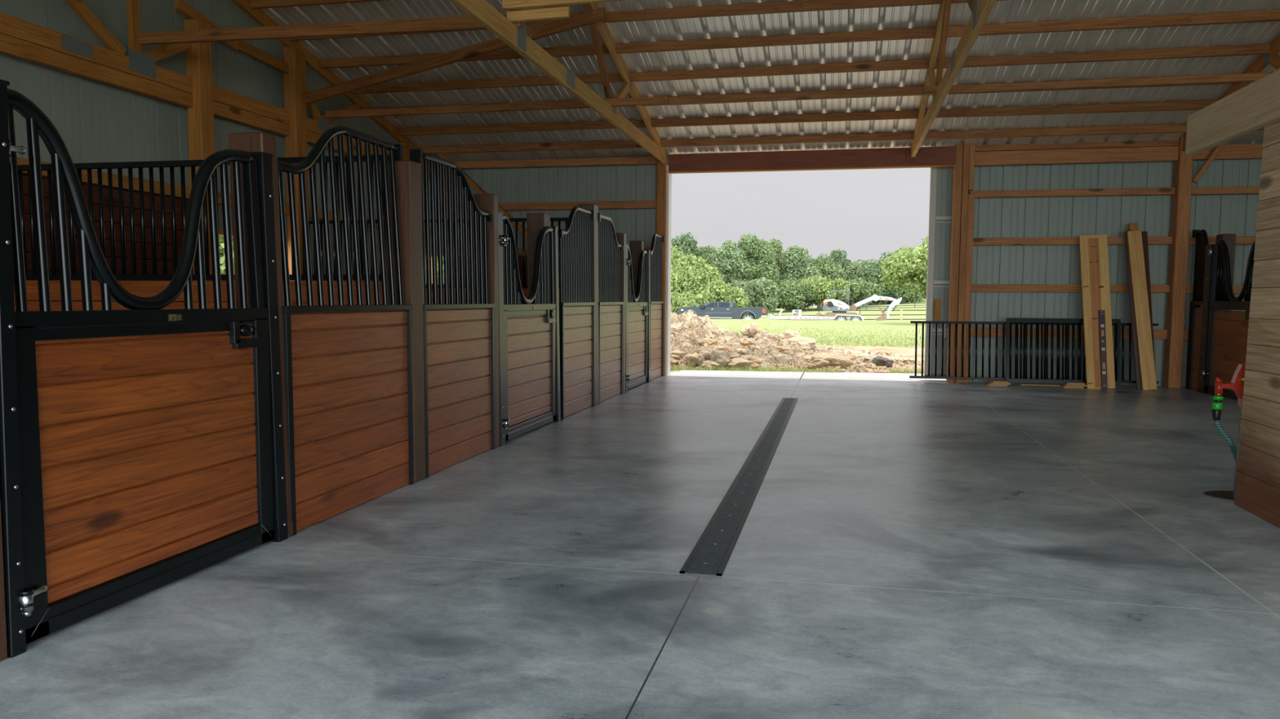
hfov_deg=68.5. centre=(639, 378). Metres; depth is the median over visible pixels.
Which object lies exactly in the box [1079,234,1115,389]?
plank
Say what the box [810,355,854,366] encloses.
rock
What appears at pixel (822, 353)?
rock
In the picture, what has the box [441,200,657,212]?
beam
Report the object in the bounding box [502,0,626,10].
brace
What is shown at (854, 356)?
rock
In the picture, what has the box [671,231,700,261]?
tree
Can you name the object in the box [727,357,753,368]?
rock
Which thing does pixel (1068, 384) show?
plywood offcuts
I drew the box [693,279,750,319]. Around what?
bush
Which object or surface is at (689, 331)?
rock
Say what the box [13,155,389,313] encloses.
wall
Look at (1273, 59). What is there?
roof truss
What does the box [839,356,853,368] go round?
rock
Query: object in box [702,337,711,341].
rock
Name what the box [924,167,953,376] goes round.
door
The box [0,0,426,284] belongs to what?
wall
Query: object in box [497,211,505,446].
door frame
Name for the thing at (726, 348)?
rock
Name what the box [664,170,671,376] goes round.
trim
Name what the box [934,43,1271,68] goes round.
roof purlin
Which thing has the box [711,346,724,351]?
rock
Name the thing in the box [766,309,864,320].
trailer
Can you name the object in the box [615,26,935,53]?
purlin
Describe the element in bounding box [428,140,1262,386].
wall
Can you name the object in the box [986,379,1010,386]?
plywood offcuts
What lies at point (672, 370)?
grass
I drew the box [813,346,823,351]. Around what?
rock
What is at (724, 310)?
pickup truck
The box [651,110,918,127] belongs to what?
purlin
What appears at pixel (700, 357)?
rock
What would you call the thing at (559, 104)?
purlin
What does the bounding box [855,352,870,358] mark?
rock
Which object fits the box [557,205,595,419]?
panel
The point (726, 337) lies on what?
rock
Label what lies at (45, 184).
partition
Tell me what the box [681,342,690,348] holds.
rock
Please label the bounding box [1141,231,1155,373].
leaning board
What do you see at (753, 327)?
rock
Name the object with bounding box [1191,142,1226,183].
knee brace
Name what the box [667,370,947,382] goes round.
concrete apron
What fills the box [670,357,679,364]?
rock
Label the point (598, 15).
diagonal brace
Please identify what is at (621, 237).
post
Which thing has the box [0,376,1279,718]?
floor
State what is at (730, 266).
tree
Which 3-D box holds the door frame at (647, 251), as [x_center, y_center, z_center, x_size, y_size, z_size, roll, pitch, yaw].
[0.070,-0.682,10.394,0.090,1.456,0.078,1,5,12]
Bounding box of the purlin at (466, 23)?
[137,14,522,44]
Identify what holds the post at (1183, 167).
on the floor
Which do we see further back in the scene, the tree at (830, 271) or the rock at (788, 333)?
the tree at (830, 271)
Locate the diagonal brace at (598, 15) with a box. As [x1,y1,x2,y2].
[303,7,606,104]
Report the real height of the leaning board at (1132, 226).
1.769 m
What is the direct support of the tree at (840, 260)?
on the lawn at (908, 353)
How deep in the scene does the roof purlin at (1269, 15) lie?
7.59 m
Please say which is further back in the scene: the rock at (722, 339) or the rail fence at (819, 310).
the rail fence at (819, 310)
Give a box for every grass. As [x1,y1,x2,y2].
[670,364,842,373]
[670,367,686,373]
[885,366,924,373]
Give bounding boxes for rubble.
[670,309,924,373]
[855,350,924,364]
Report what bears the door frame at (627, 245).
attached to the post at (621, 237)
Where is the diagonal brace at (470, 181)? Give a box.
[440,155,526,237]
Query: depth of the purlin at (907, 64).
8.72 m
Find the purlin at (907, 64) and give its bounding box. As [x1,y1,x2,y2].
[629,58,928,82]
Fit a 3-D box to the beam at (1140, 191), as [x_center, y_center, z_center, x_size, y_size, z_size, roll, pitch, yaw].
[4.690,-2.023,10.278,2.080,0.072,0.090,1,5,12]
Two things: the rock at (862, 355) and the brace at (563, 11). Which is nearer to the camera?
the brace at (563, 11)
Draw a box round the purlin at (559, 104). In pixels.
[325,99,626,118]
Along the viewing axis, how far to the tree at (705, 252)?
107.23 m
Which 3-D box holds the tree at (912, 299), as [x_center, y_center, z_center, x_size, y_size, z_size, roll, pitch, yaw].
[31.799,-11.362,109.329,6.330,6.534,5.541,1,5,12]
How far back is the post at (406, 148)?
10.81 m
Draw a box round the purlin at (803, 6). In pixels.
[600,0,942,22]
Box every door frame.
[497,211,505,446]
[550,226,560,422]
[625,244,628,392]
[642,249,650,382]
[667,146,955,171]
[1197,244,1217,393]
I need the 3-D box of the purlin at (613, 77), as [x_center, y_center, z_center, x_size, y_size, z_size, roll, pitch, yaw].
[-1.554,-2.928,9.352,2.887,0.082,0.040,1,5,12]
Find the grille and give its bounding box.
[826,301,834,306]
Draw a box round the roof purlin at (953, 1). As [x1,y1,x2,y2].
[951,0,1007,3]
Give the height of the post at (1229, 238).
1.600 m
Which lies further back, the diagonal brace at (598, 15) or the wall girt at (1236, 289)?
the wall girt at (1236, 289)
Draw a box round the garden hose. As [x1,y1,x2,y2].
[1211,395,1236,462]
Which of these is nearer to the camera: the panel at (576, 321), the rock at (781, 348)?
the panel at (576, 321)
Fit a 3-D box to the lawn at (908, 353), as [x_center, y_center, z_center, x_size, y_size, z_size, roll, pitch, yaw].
[19.273,-5.129,66.245,130.000,2.927,162.000,1,5,12]
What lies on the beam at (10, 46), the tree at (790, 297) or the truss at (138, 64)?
the truss at (138, 64)
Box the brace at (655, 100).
[605,96,668,106]
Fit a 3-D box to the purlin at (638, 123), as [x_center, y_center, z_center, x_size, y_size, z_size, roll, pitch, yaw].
[-1.330,-2.777,10.430,2.887,0.081,0.040,1,5,12]
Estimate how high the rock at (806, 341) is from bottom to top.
0.243 m
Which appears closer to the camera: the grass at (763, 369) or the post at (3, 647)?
the post at (3, 647)
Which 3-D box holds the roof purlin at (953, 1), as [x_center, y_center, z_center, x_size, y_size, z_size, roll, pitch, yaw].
[3.742,-2.951,7.088,2.709,0.082,0.040,1,5,12]
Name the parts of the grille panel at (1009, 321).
rail, rail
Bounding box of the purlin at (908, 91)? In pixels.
[667,87,930,105]
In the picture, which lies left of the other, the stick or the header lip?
the header lip
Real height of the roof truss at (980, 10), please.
1.606 m
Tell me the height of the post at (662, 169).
2.600 m
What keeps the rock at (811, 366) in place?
on the lawn at (908, 353)
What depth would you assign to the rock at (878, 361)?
12.76 m
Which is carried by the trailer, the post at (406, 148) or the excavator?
the excavator
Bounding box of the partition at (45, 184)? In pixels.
[14,175,284,302]
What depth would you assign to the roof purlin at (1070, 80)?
8.66 m
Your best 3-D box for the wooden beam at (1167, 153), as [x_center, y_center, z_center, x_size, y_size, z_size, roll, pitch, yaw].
[4.704,-2.406,10.202,2.060,0.150,0.060,1,5,12]
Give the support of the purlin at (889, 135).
attached to the roof truss at (518, 39)
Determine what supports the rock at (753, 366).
on the grass at (763, 369)
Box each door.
[7,88,274,644]
[502,213,555,441]
[626,245,648,389]
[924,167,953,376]
[1201,239,1257,400]
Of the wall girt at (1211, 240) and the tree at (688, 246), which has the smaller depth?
the wall girt at (1211, 240)
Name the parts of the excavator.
arm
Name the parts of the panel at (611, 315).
cap rail, board panel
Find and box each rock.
[670,350,685,359]
[670,355,679,359]
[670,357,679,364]
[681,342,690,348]
[684,353,697,367]
[687,330,694,337]
[697,337,705,346]
[697,347,711,360]
[697,353,705,366]
[701,360,720,368]
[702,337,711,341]
[706,339,718,345]
[710,350,730,369]
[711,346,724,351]
[717,337,725,342]
[722,345,731,351]
[724,336,733,339]
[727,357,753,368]
[729,352,742,359]
[731,348,747,354]
[738,325,761,337]
[739,340,755,346]
[749,321,757,333]
[751,364,759,369]
[773,346,787,351]
[774,353,792,364]
[779,329,799,338]
[786,336,817,350]
[802,346,810,350]
[802,355,812,361]
[807,363,817,369]
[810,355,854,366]
[811,358,830,368]
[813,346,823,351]
[819,352,834,355]
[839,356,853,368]
[846,353,856,359]
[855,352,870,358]
[862,357,871,362]
[871,355,888,366]
[884,359,893,368]
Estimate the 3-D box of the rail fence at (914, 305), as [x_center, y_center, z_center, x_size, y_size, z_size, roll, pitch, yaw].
[25.156,-7.048,91.465,15.033,1.017,0.125,1,5,12]
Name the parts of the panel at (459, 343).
cap rail, board panel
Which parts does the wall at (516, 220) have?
board panel, rail, rail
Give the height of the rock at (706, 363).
0.136 m
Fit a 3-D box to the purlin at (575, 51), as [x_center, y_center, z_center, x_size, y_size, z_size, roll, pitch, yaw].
[-1.671,-3.006,8.796,2.887,0.080,0.040,1,5,12]
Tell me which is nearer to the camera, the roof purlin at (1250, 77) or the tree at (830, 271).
the roof purlin at (1250, 77)
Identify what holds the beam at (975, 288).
attached to the post at (971, 197)
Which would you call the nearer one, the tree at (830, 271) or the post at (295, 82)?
the post at (295, 82)
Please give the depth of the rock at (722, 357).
12.72 m
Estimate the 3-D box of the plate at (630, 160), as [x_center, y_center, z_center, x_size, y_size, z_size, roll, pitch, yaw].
[-1.165,-2.619,11.460,2.810,0.085,0.080,1,5,12]
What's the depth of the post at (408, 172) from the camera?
4.65 m
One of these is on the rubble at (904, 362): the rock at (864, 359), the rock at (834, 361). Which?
the rock at (864, 359)
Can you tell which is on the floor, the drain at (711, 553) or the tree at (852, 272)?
the drain at (711, 553)
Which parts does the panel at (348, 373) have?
cap rail, board panel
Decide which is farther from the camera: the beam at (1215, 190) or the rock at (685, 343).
the rock at (685, 343)
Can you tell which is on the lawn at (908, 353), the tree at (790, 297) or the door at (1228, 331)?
the tree at (790, 297)
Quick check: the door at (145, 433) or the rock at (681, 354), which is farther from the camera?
the rock at (681, 354)
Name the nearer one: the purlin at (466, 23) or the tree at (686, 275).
the purlin at (466, 23)
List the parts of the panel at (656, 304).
board panel, cap rail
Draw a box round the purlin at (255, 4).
[250,0,386,8]
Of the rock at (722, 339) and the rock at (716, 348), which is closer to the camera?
the rock at (716, 348)
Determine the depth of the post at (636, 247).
10.29 m
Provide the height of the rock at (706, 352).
0.224 m
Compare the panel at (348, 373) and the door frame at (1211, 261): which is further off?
the door frame at (1211, 261)
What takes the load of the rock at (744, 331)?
on the pile
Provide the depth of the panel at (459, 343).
5.20 m
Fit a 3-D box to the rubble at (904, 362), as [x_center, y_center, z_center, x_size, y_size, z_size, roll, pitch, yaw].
[4.683,-0.350,15.836,2.859,0.074,4.175,1,5,12]
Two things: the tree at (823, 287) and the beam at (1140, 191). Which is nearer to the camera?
the beam at (1140, 191)
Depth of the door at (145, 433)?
2.85 m
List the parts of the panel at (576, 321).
cap rail, board panel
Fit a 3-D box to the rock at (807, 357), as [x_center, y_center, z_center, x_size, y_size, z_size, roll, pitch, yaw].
[2.490,-0.278,13.998,0.187,0.130,0.145,4,6,41]
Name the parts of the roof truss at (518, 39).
gusset plate, gusset plate, gusset plate, gusset plate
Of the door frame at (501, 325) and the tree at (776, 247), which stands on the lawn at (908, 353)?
the tree at (776, 247)
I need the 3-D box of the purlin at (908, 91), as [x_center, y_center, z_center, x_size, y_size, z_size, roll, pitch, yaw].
[1.351,-2.412,8.045,2.255,0.061,0.040,1,5,12]
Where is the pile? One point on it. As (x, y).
(757, 339)
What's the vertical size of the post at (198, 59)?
3.070 m
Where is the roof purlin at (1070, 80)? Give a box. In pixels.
[930,80,1242,95]
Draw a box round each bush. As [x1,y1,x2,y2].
[218,235,235,274]
[436,257,444,283]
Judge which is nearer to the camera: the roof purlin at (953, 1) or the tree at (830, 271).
the roof purlin at (953, 1)
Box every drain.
[679,397,798,576]
[1204,490,1233,499]
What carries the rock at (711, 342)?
on the pile
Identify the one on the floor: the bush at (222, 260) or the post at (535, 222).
the post at (535, 222)
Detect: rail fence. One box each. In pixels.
[767,309,925,320]
[819,302,926,310]
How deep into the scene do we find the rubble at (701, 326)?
13.99 m
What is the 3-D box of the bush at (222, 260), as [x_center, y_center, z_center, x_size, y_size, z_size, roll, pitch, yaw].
[-5.415,-1.159,12.705,1.717,2.152,2.554,1,5,12]
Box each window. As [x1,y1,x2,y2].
[218,228,232,236]
[431,253,444,284]
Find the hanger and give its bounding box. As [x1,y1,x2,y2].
[906,151,920,162]
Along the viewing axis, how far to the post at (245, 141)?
3.52 m
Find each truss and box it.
[0,0,435,171]
[448,0,668,165]
[910,0,996,157]
[1182,33,1279,151]
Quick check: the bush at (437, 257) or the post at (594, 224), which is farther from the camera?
the bush at (437, 257)
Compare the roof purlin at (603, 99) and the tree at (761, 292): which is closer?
the roof purlin at (603, 99)
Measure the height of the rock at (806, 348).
0.097 m
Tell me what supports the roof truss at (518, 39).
attached to the ceiling
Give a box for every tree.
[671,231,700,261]
[671,240,684,270]
[671,253,724,294]
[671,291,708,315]
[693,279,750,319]
[695,245,715,266]
[709,240,755,284]
[728,276,779,315]
[736,233,780,282]
[766,237,786,311]
[772,275,816,312]
[777,244,824,310]
[797,274,850,310]
[808,253,848,307]
[826,248,853,306]
[836,276,884,305]
[842,258,880,305]
[856,250,915,304]
[878,235,928,302]
[888,280,926,302]
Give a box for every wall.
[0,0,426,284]
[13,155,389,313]
[304,217,568,309]
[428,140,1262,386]
[1234,120,1279,528]
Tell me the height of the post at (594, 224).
1.727 m
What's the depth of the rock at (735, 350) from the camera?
13.58 m
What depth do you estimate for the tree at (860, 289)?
103.38 m
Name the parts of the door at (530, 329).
rail, board panel, rail, rail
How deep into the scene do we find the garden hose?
4.41 m
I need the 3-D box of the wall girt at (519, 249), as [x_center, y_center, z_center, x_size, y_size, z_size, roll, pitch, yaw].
[-1.167,-1.564,11.569,2.810,0.085,0.090,1,5,12]
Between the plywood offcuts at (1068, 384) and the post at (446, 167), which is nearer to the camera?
the plywood offcuts at (1068, 384)
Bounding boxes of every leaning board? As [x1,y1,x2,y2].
[1124,230,1142,389]
[1126,230,1156,390]
[1128,222,1138,231]
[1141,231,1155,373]
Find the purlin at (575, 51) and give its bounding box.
[320,44,609,68]
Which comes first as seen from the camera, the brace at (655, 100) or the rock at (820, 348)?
the brace at (655, 100)
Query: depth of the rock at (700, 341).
14.09 m
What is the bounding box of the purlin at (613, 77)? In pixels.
[350,72,623,93]
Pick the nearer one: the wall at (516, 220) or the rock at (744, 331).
the wall at (516, 220)
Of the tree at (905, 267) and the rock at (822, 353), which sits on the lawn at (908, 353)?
the tree at (905, 267)
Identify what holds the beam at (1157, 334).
attached to the post at (971, 197)
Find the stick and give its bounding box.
[1020,384,1060,386]
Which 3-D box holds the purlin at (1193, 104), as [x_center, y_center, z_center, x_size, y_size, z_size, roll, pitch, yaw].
[4.195,-2.646,9.259,2.709,0.082,0.040,1,5,12]
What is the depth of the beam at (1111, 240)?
10.33 m
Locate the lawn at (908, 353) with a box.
[710,298,926,373]
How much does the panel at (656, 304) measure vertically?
1.668 m
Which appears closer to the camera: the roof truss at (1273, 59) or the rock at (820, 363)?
the roof truss at (1273, 59)
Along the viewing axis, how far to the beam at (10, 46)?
6.72 m
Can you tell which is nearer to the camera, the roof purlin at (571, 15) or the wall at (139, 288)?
the wall at (139, 288)
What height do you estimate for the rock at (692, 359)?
0.191 m
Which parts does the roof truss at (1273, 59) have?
gusset plate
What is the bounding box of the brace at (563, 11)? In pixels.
[506,5,569,22]
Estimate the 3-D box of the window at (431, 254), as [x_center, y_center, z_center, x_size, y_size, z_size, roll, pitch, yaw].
[-2.535,-1.374,11.960,0.300,0.400,0.080,1,5,12]
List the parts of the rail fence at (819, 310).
rail, rail, rail, post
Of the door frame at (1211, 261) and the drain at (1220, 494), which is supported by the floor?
the drain at (1220, 494)
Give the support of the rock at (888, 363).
on the lawn at (908, 353)
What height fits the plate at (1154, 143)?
0.070 m
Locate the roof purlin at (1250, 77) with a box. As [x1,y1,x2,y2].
[923,71,1270,94]
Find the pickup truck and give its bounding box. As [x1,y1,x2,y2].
[678,302,767,319]
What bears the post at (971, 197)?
on the floor
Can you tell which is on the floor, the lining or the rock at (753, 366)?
the lining
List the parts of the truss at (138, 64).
gusset plate, gusset plate, gusset plate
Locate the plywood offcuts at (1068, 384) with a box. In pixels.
[1060,382,1086,388]
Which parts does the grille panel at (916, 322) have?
rail, rail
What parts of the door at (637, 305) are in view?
rail, board panel, rail, rail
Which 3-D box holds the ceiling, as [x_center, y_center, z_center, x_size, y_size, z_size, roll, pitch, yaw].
[1.557,-2.755,4.022,11.950,1.586,13.960,1,5,12]
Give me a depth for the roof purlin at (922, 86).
9.28 m
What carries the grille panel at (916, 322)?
in the floor
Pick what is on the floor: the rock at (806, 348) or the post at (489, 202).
the post at (489, 202)
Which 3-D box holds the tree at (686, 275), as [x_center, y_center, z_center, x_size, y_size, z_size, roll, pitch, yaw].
[4.521,-8.215,86.429,7.090,6.568,6.317,1,5,12]
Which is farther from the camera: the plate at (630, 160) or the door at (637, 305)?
the plate at (630, 160)
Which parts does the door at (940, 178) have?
edge frame, rail, cross rail, cross rail, cross rail, handle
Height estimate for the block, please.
0.525 m
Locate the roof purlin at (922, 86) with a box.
[641,85,923,106]
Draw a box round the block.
[968,143,975,191]
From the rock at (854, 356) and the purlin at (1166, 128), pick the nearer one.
the purlin at (1166, 128)
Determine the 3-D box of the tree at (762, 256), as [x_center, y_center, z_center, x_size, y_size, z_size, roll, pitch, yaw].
[12.334,-11.495,103.110,6.176,9.017,4.717,1,5,12]
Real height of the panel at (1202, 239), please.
1.680 m
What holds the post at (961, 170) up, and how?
on the floor
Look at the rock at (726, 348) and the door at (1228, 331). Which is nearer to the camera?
the door at (1228, 331)
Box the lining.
[458,255,528,301]
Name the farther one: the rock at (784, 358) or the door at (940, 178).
the rock at (784, 358)
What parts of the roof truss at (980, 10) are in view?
gusset plate, gusset plate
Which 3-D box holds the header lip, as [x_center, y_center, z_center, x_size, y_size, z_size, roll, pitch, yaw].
[1.921,-2.395,10.777,3.220,0.020,0.100,1,5,12]
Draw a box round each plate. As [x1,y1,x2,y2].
[440,156,657,169]
[974,139,1178,151]
[1192,143,1263,160]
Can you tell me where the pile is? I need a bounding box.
[670,310,901,372]
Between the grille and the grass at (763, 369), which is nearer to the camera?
the grass at (763, 369)
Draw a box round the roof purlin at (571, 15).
[288,13,578,40]
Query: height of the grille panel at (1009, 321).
0.705 m
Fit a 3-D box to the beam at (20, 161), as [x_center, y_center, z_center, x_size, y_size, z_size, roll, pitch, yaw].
[-3.996,-1.292,5.415,0.080,0.090,13.100,1,5,12]
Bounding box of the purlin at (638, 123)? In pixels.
[399,119,646,135]
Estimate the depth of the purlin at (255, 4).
7.92 m
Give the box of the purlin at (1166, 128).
[924,124,1186,139]
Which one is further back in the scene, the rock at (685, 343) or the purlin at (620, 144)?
the rock at (685, 343)
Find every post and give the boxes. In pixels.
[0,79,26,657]
[0,498,7,662]
[184,18,214,302]
[228,132,293,537]
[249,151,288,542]
[282,46,309,302]
[384,160,426,483]
[392,142,412,159]
[445,167,455,301]
[472,194,499,448]
[526,213,550,303]
[577,204,599,404]
[615,233,626,393]
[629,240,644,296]
[656,159,667,376]
[946,140,969,382]
[961,194,974,382]
[1162,133,1193,388]
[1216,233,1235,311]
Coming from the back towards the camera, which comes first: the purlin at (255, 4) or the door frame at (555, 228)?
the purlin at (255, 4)
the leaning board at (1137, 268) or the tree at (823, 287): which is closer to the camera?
the leaning board at (1137, 268)
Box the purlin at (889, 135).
[661,132,914,147]
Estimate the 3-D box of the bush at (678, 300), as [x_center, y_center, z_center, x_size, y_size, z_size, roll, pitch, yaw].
[3.852,-6.065,80.927,5.170,2.846,4.266,1,5,12]
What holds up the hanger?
attached to the wall at (1110, 215)
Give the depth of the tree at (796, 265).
105.19 m
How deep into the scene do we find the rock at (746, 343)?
13.83 m
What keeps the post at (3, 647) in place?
on the floor
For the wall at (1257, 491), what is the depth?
4.05 m
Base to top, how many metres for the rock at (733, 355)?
0.115 m
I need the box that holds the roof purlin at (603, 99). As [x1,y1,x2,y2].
[375,98,635,110]
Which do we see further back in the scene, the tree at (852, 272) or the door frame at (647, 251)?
the tree at (852, 272)
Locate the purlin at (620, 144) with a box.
[420,139,653,153]
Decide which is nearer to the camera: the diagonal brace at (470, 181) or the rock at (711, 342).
the diagonal brace at (470, 181)
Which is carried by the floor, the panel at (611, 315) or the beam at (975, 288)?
the panel at (611, 315)
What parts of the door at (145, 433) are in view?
rail, rail, board panel, rail, name plate, recess plate, latch knob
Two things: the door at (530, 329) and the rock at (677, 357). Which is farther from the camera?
the rock at (677, 357)
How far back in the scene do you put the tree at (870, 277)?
109.11 m
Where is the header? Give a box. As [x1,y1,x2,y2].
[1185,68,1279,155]
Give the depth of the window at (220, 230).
7.90 m
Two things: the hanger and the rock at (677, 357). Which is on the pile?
the rock at (677, 357)
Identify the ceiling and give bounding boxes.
[261,0,1279,161]
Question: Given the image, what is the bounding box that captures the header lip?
[668,164,955,173]
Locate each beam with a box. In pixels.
[0,33,430,178]
[17,157,431,235]
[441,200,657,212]
[968,187,1174,198]
[970,327,1167,339]
[971,284,1169,293]
[973,236,1172,245]
[974,146,1178,166]
[1191,186,1259,195]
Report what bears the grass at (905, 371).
on the lawn at (908, 353)
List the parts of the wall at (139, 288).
board panel, rail, rail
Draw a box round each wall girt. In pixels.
[436,246,650,255]
[1182,330,1188,339]
[1186,285,1252,293]
[1188,236,1255,244]
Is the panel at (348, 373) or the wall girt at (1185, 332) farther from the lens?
the wall girt at (1185, 332)
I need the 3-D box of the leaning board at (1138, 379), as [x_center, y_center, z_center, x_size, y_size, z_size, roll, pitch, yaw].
[5.247,-0.731,9.985,0.073,1.688,0.351,-1,5,-11]
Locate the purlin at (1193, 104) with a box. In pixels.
[923,99,1218,118]
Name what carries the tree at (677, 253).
on the lawn at (908, 353)
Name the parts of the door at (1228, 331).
rail, rail, board panel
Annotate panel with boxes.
[277,125,413,536]
[409,149,495,478]
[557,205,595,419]
[598,213,623,403]
[649,233,664,382]
[909,320,1159,383]
[1005,318,1120,385]
[1185,229,1208,391]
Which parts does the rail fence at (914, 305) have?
rail, rail, rail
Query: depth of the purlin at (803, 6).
7.66 m
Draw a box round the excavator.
[815,290,902,320]
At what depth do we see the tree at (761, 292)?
90.21 m
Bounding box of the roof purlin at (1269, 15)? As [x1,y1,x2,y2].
[946,9,1279,37]
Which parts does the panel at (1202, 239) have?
cap rail, board panel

